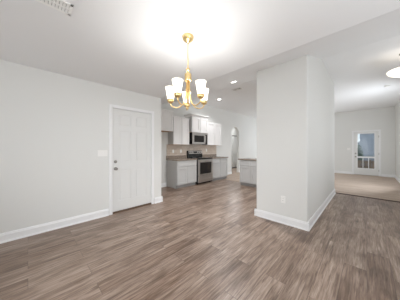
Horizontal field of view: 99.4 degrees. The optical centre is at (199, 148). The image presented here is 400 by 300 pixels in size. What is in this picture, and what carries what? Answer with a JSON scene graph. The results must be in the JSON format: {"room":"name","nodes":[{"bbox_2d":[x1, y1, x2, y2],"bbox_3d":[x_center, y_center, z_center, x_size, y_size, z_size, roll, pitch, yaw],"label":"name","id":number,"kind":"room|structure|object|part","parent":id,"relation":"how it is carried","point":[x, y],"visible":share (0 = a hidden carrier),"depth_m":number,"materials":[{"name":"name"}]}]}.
{"room":"dining room","nodes":[
{"label":"dining room","id":0,"kind":"room"},
{"bbox_2d":[0,59,160,233],"bbox_3d":[-2.712,0.037,3.104,1.280,2.440,3.815,0,0,45],"label":"wall","id":1,"kind":"structure","parent":0,"point":[54,126],"depth_m":2.64,"materials":[{"name":"white paint"}]},
{"bbox_2d":[0,209,108,243],"bbox_3d":[-2.650,1.194,2.235,0.028,0.125,2.665,0,0,45],"label":"baseboard","id":2,"kind":"structure","parent":1,"relation":"attached to","point":[33,230],"depth_m":2.59,"materials":[{"name":"white paint"}]},
{"bbox_2d":[98,150,106,155],"bbox_3d":[-1.791,0.087,3.119,0.010,0.114,0.162,0,0,45],"label":"switch plate","id":3,"kind":"object","parent":1,"relation":"attached to","point":[100,152],"visible":1,"depth_m":3.11,"materials":[{"name":"white plastic"}]},
{"bbox_2d":[109,104,153,214],"bbox_3d":[-1.417,0.207,3.568,0.193,2.099,0.943,0,0,45],"label":"door","id":4,"kind":"structure","parent":1,"relation":"in","point":[131,130],"depth_m":3.50,"materials":[{"name":"white paint"}]},
{"bbox_2d":[154,196,162,203],"bbox_3d":[-0.962,1.194,3.947,0.028,0.125,0.213,0,0,45],"label":"baseboard","id":5,"kind":"structure","parent":1,"relation":"attached to","point":[157,199],"depth_m":3.94,"materials":[{"name":"white paint"}]},
{"bbox_2d":[0,178,399,299],"bbox_3d":[0.451,1.307,2.659,6.710,0.100,7.820,0,0,45],"label":"floor","id":6,"kind":"structure","parent":0,"point":[204,241],"depth_m":2.01,"materials":[{"name":"wood"}]},
{"bbox_2d":[167,160,196,188],"bbox_3d":[-0.609,0.821,5.731,0.581,0.872,0.840,0,0,45],"label":"base cabinet","id":7,"kind":"object","parent":6,"relation":"on","point":[180,174],"visible":1,"depth_m":5.48,"materials":[{"name":"grey wood"}]},
{"bbox_2d":[166,155,197,160],"bbox_3d":[-0.605,0.315,5.720,0.610,0.140,0.870,0,0,45],"label":"countertop","id":8,"kind":"structure","parent":7,"relation":"on","point":[178,157],"depth_m":5.76,"materials":[{"name":"brown stone"}]},
{"bbox_3d":[-0.557,0.869,5.385,0.022,0.533,0.392,0,0,45],"label":"door","id":9,"kind":"part","parent":7,"relation":"part of","materials":[{"name":"grey paint"}]},
{"bbox_3d":[-0.410,0.488,5.535,0.022,0.167,0.812,0,0,45],"label":"drawer","id":10,"kind":"part","parent":7,"relation":"part of","materials":[{"name":"grey paint"}]},
{"bbox_3d":[-0.262,0.869,5.684,0.022,0.533,0.392,0,0,45],"label":"door","id":11,"kind":"part","parent":7,"relation":"part of","materials":[{"name":"grey paint"}]},
{"bbox_2d":[187,150,212,184],"bbox_3d":[0.014,0.668,6.275,0.672,1.178,0.768,0,0,45],"label":"range","id":12,"kind":"object","parent":6,"relation":"on","point":[204,165],"visible":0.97,"depth_m":6.12,"materials":[{"name":"silver metal"}]},
{"bbox_3d":[0.200,1.075,6.092,0.035,0.225,0.760,0,0,45],"label":"storage drawer","id":13,"kind":"part","parent":12,"relation":"part of","materials":[{"name":"silver metal"}]},
{"bbox_3d":[0.200,0.668,6.092,0.035,0.567,0.760,0,0,45],"label":"oven door","id":14,"kind":"part","parent":12,"relation":"part of","materials":[{"name":"silver metal"}]},
{"bbox_2d":[212,158,226,180],"bbox_3d":[0.606,0.821,6.963,0.581,0.872,1.000,0,0,45],"label":"base cabinet","id":15,"kind":"object","parent":6,"relation":"on","point":[219,164],"visible":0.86,"depth_m":6.75,"materials":[{"name":"grey wood"}]},
{"bbox_2d":[202,154,227,158],"bbox_3d":[0.617,0.315,6.959,0.610,0.140,1.030,0,0,45],"label":"countertop","id":16,"kind":"structure","parent":15,"relation":"on","point":[213,156],"depth_m":7.06,"materials":[{"name":"brown stone"}]},
{"bbox_3d":[0.629,0.869,6.589,0.022,0.533,0.472,0,0,45],"label":"door","id":17,"kind":"part","parent":15,"relation":"part of","materials":[{"name":"grey paint"}]},
{"bbox_3d":[0.980,0.488,6.945,0.022,0.167,0.472,0,0,45],"label":"drawer","id":18,"kind":"part","parent":15,"relation":"part of","materials":[{"name":"grey paint"}]},
{"bbox_3d":[0.980,0.869,6.945,0.022,0.533,0.472,0,0,45],"label":"door","id":19,"kind":"part","parent":15,"relation":"part of","materials":[{"name":"grey paint"}]},
{"bbox_2d":[240,160,256,187],"bbox_3d":[2.139,0.821,5.455,1.620,0.872,0.605,0,0,45],"label":"base cabinet","id":20,"kind":"object","parent":6,"relation":"on","point":[248,168],"visible":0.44,"depth_m":5.57,"materials":[{"name":"grey wood"}]},
{"bbox_3d":[1.502,0.488,5.674,0.377,0.167,0.022,0,0,45],"label":"drawer","id":21,"kind":"part","parent":20,"relation":"part of","materials":[{"name":"grey paint"}]},
{"bbox_3d":[1.502,0.869,5.674,0.377,0.533,0.022,0,0,45],"label":"door","id":22,"kind":"part","parent":20,"relation":"part of","materials":[{"name":"grey paint"}]},
{"bbox_2d":[238,158,256,160],"bbox_3d":[2.137,0.367,5.478,1.675,0.036,0.695,0,0,45],"label":"countertop","id":23,"kind":"structure","parent":20,"relation":"on","point":[253,159],"depth_m":5.73,"materials":[{"name":"brown stone"}]},
{"bbox_3d":[1.790,0.488,5.390,0.377,0.167,0.022,0,0,45],"label":"drawer","id":24,"kind":"part","parent":20,"relation":"part of","materials":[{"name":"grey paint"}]},
{"bbox_3d":[1.790,0.869,5.390,0.377,0.533,0.022,0,0,45],"label":"door","id":25,"kind":"part","parent":20,"relation":"part of","materials":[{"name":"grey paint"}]},
{"bbox_2d":[336,192,399,201],"bbox_3d":[4.639,1.249,3.982,2.300,0.016,0.046,0,0,45],"label":"trim","id":26,"kind":"structure","parent":6,"relation":"on","point":[336,192],"depth_m":4.31,"materials":[{"name":"brown wood"}]},
{"bbox_2d":[0,0,399,118],"bbox_3d":[2.216,-1.568,4.450,6.710,0.770,12.950,0,0,45],"label":"ceiling","id":27,"kind":"structure","parent":0,"point":[138,46],"depth_m":1.95,"materials":[{"name":"white paint"}]},
{"bbox_2d":[35,0,73,15],"bbox_3d":[-1.202,-1.179,1.345,0.155,0.008,0.300,0,0,45],"label":"ceiling vent","id":28,"kind":"object","parent":27,"relation":"in","point":[62,6],"visible":1,"depth_m":1.39,"materials":[{"name":"white plastic"}]},
{"bbox_2d":[165,33,208,109],"bbox_3d":[-0.114,-0.798,1.777,0.456,0.771,0.473,0,0,45],"label":"chandelier","id":29,"kind":"object","parent":27,"relation":"hanging from","point":[175,90],"visible":1,"depth_m":1.77,"materials":[{"name":"gold metal"}]},
{"bbox_3d":[-0.316,-0.581,1.820,0.108,0.148,0.108,0,0,45],"label":"lamp shade","id":30,"kind":"part","parent":29,"relation":"part of","materials":[{"name":"white glass"}]},
{"bbox_3d":[-0.214,-0.581,1.619,0.108,0.148,0.108,0,0,45],"label":"lamp shade","id":31,"kind":"part","parent":29,"relation":"part of","materials":[{"name":"white glass"}]},
{"bbox_2d":[174,92,180,97],"bbox_3d":[-0.214,-0.506,1.619,0.071,0.042,0.071,0,0,45],"label":"socket","id":32,"kind":"object","parent":29,"relation":"attached to","point":[177,94],"depth_m":1.60,"materials":[{"name":"gold metal"}]},
{"bbox_3d":[-0.229,-0.566,1.806,0.188,0.274,0.012,0,0,9],"label":"arm","id":33,"kind":"part","parent":29,"relation":"part of","materials":[{"name":"gold metal"}]},
{"bbox_3d":[-0.174,-0.566,1.697,0.012,0.274,0.188,0,0,27],"label":"arm","id":34,"kind":"part","parent":29,"relation":"part of","materials":[{"name":"gold metal"}]},
{"bbox_3d":[-0.157,-0.581,1.980,0.108,0.148,0.108,0,0,45],"label":"lamp shade","id":35,"kind":"part","parent":29,"relation":"part of","materials":[{"name":"white glass"}]},
{"bbox_3d":[-0.053,-0.566,1.716,0.188,0.274,0.012,0,0,45],"label":"arm","id":36,"kind":"part","parent":29,"relation":"part of","materials":[{"name":"gold metal"}]},
{"bbox_3d":[0.009,-0.581,1.654,0.108,0.148,0.108,0,0,45],"label":"lamp shade","id":37,"kind":"part","parent":29,"relation":"part of","materials":[{"name":"white glass"}]},
{"bbox_2d":[197,93,204,98],"bbox_3d":[0.009,-0.506,1.654,0.071,0.042,0.071,0,0,45],"label":"socket","id":38,"kind":"object","parent":29,"relation":"attached to","point":[200,95],"depth_m":1.63,"materials":[{"name":"gold metal"}]},
{"bbox_3d":[0.044,-0.581,1.877,0.108,0.148,0.108,0,0,45],"label":"lamp shade","id":39,"kind":"part","parent":29,"relation":"part of","materials":[{"name":"white glass"}]},
{"bbox_2d":[386,54,399,77],"bbox_3d":[3.872,-1.591,3.204,0.470,0.425,0.470,0,0,45],"label":"ceiling light","id":40,"kind":"object","parent":27,"relation":"attached to","point":[395,72],"visible":1,"depth_m":3.22,"materials":[{"name":"white glass"}]},
{"bbox_3d":[3.872,-1.438,3.204,0.470,0.121,0.470,0,0,45],"label":"lamp shade","id":41,"kind":"part","parent":40,"relation":"part of","materials":[{"name":"white glass"}]},
{"bbox_2d":[161,101,256,182],"bbox_3d":[1.251,-0.273,8.138,0.140,3.060,8.950,0,0,45],"label":"wall","id":42,"kind":"structure","parent":0,"point":[245,126],"depth_m":8.04,"materials":[{"name":"white paint"}]},
{"bbox_2d":[161,109,172,131],"bbox_3d":[-1.292,-0.878,5.236,0.310,0.670,0.961,0,0,45],"label":"upper cabinet","id":43,"kind":"object","parent":42,"relation":"attached to","point":[166,115],"visible":0.44,"depth_m":5.30,"materials":[{"name":"grey wood"}]},
{"bbox_2d":[168,116,189,144],"bbox_3d":[-0.720,-0.595,5.816,0.310,0.927,0.731,0,0,45],"label":"upper cabinet","id":44,"kind":"object","parent":42,"relation":"attached to","point":[180,134],"visible":0.96,"depth_m":5.66,"materials":[{"name":"grey wood"}]},
{"bbox_3d":[-0.740,-0.578,5.591,0.022,0.886,0.324,0,0,45],"label":"door","id":45,"kind":"part","parent":44,"relation":"part of","materials":[{"name":"white paint"}]},
{"bbox_3d":[-0.496,-0.578,5.839,0.022,0.886,0.324,0,0,45],"label":"door","id":46,"kind":"part","parent":44,"relation":"part of","materials":[{"name":"white paint"}]},
{"bbox_2d":[167,144,215,157],"bbox_3d":[-0.196,0.093,6.563,0.008,0.512,2.605,0,0,45],"label":"tile backsplash","id":47,"kind":"structure","parent":42,"relation":"attached to","point":[211,149],"depth_m":6.32,"materials":[{"name":"beige tile"}]},
{"bbox_2d":[184,113,208,132],"bbox_3d":[-0.113,-0.897,6.348,0.428,0.639,0.951,0,0,45],"label":"upper cabinet","id":48,"kind":"object","parent":42,"relation":"attached to","point":[197,123],"visible":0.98,"depth_m":6.15,"materials":[{"name":"grey wood"}]},
{"bbox_3d":[-0.144,-0.854,6.089,0.022,0.544,0.388,0,0,45],"label":"door","id":49,"kind":"part","parent":48,"relation":"part of","materials":[{"name":"white paint"}]},
{"bbox_3d":[-0.113,-1.175,6.348,0.427,0.084,0.951,0,0,45],"label":"crown moulding","id":50,"kind":"part","parent":48,"relation":"part of","materials":[{"name":"white paint"}]},
{"bbox_3d":[0.145,-0.854,6.383,0.022,0.544,0.388,0,0,45],"label":"door","id":51,"kind":"part","parent":48,"relation":"part of","materials":[{"name":"white paint"}]},
{"bbox_2d":[189,132,207,144],"bbox_3d":[-0.102,-0.366,6.337,0.440,0.417,0.785,0,0,45],"label":"microwave","id":52,"kind":"object","parent":42,"relation":"attached to","point":[194,137],"visible":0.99,"depth_m":6.14,"materials":[{"name":"silver metal"}]},
{"bbox_3d":[-0.035,-0.335,6.176,0.030,0.354,0.650,0,0,45],"label":"door","id":53,"kind":"part","parent":52,"relation":"part of","materials":[{"name":"silver metal"}]},
{"bbox_2d":[202,122,221,145],"bbox_3d":[0.497,-0.592,7.052,0.310,0.922,0.971,0,0,45],"label":"upper cabinet","id":54,"kind":"object","parent":42,"relation":"attached to","point":[214,129],"visible":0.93,"depth_m":6.93,"materials":[{"name":"grey wood"}]},
{"bbox_3d":[0.436,-0.576,6.784,0.022,0.881,0.444,0,0,45],"label":"door","id":55,"kind":"part","parent":54,"relation":"part of","materials":[{"name":"white paint"}]},
{"bbox_3d":[0.764,-0.576,7.117,0.022,0.881,0.444,0,0,45],"label":"door","id":56,"kind":"part","parent":54,"relation":"part of","materials":[{"name":"white paint"}]},
{"bbox_2d":[232,128,236,136],"bbox_3d":[1.910,-0.043,9.840,1.310,2.600,5.700,0,0,45],"label":"wall","id":57,"kind":"structure","parent":0,"point":[234,132],"depth_m":10.92,"materials":[{"name":"white paint"}]},
{"bbox_2d":[232,135,236,167],"bbox_3d":[2.303,0.209,10.983,0.025,2.095,0.790,0,0,45],"label":"door","id":58,"kind":"structure","parent":57,"relation":"in","point":[234,139],"depth_m":10.89,"materials":[{"name":"white paint"}]},
{"bbox_2d":[257,55,333,221],"bbox_3d":[2.423,-0.273,3.979,0.830,3.060,3.050,0,0,45],"label":"wall","id":59,"kind":"structure","parent":0,"point":[295,97],"depth_m":2.91,"materials":[{"name":"white paint"}]},
{"bbox_2d":[254,209,308,230],"bbox_3d":[1.343,1.194,2.883,0.886,0.125,0.028,0,0,45],"label":"baseboard","id":60,"kind":"structure","parent":59,"relation":"attached to","point":[299,224],"depth_m":2.84,"materials":[{"name":"white paint"}]},
{"bbox_2d":[307,189,335,230],"bbox_3d":[2.725,1.194,3.675,0.028,0.125,3.098,0,0,45],"label":"baseboard","id":61,"kind":"structure","parent":59,"relation":"attached to","point":[314,218],"depth_m":3.19,"materials":[{"name":"white paint"}]},
{"bbox_2d":[224,172,399,200],"bbox_3d":[4.767,1.261,7.040,6.410,0.032,5.580,0,0,45],"label":"floor","id":62,"kind":"structure","parent":0,"point":[388,188],"depth_m":5.70,"materials":[{"name":"beige carpet"}]},
{"bbox_2d":[334,107,394,174],"bbox_3d":[6.417,-0.273,9.288,5.905,3.060,0.140,0,0,45],"label":"wall","id":63,"kind":"structure","parent":0,"point":[383,119],"depth_m":7.95,"materials":[{"name":"white paint"}]},
{"bbox_2d":[334,171,351,173],"bbox_3d":[5.865,1.194,9.714,4.220,0.125,0.028,0,0,45],"label":"baseboard","id":64,"kind":"structure","parent":63,"relation":"attached to","point":[343,172],"depth_m":8.44,"materials":[{"name":"white paint"}]},
{"bbox_2d":[352,129,380,175],"bbox_3d":[7.758,0.203,7.927,0.963,2.109,0.197,0,0,45],"label":"door","id":65,"kind":"structure","parent":63,"relation":"in","point":[376,171],"depth_m":7.85,"materials":[{"name":"white paint"}]},
{"bbox_3d":[7.742,0.115,7.914,0.626,1.681,0.042,0,0,45],"label":"glass frame","id":66,"kind":"part","parent":65,"relation":"part of","materials":[{"name":"white paint"}]},
{"bbox_2d":[381,174,394,177],"bbox_3d":[8.216,1.194,7.398,0.410,0.125,0.028,0,0,45],"label":"baseboard","id":67,"kind":"structure","parent":63,"relation":"attached to","point":[382,175],"depth_m":7.41,"materials":[{"name":"white paint"}]},
{"bbox_2d":[395,100,399,178],"bbox_3d":[6.985,-0.273,5.191,0.935,3.060,4.900,0,0,45],"label":"wall","id":68,"kind":"structure","parent":0,"point":[397,107],"depth_m":6.75,"materials":[{"name":"white paint"}]},
{"label":"outside","id":69,"kind":"structure","parent":0,"visible":0},
{"bbox_3d":[19.721,1.457,20.017,60.000,0.100,33.800,0,0,45],"label":"lawn","id":70,"kind":"structure","parent":69,"visible":0},
{"bbox_2d":[358,144,363,159],"bbox_3d":[11.323,0.556,12.142,0.633,1.703,0.625,0,0,45],"label":"shrub","id":71,"kind":"object","parent":70,"relation":"on","point":[359,146],"visible":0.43,"depth_m":12.02,"materials":[{"name":"green plant"}]},
{"bbox_2d":[358,133,373,165],"bbox_3d":[15.084,-1.268,14.598,17.000,5.350,6.030,0,0,45],"label":"house","id":72,"kind":"structure","parent":70,"relation":"on","point":[366,141],"depth_m":12.84,"materials":[{"name":"blue"}]},
{"bbox_2d":[358,160,373,168],"bbox_3d":[10.602,1.062,10.689,4.500,0.690,0.110,0,0,45],"label":"picket fence","id":73,"kind":"object","parent":70,"relation":"on","point":[359,161],"visible":0.16,"depth_m":10.73,"materials":[{"name":"wood"}]}
]}

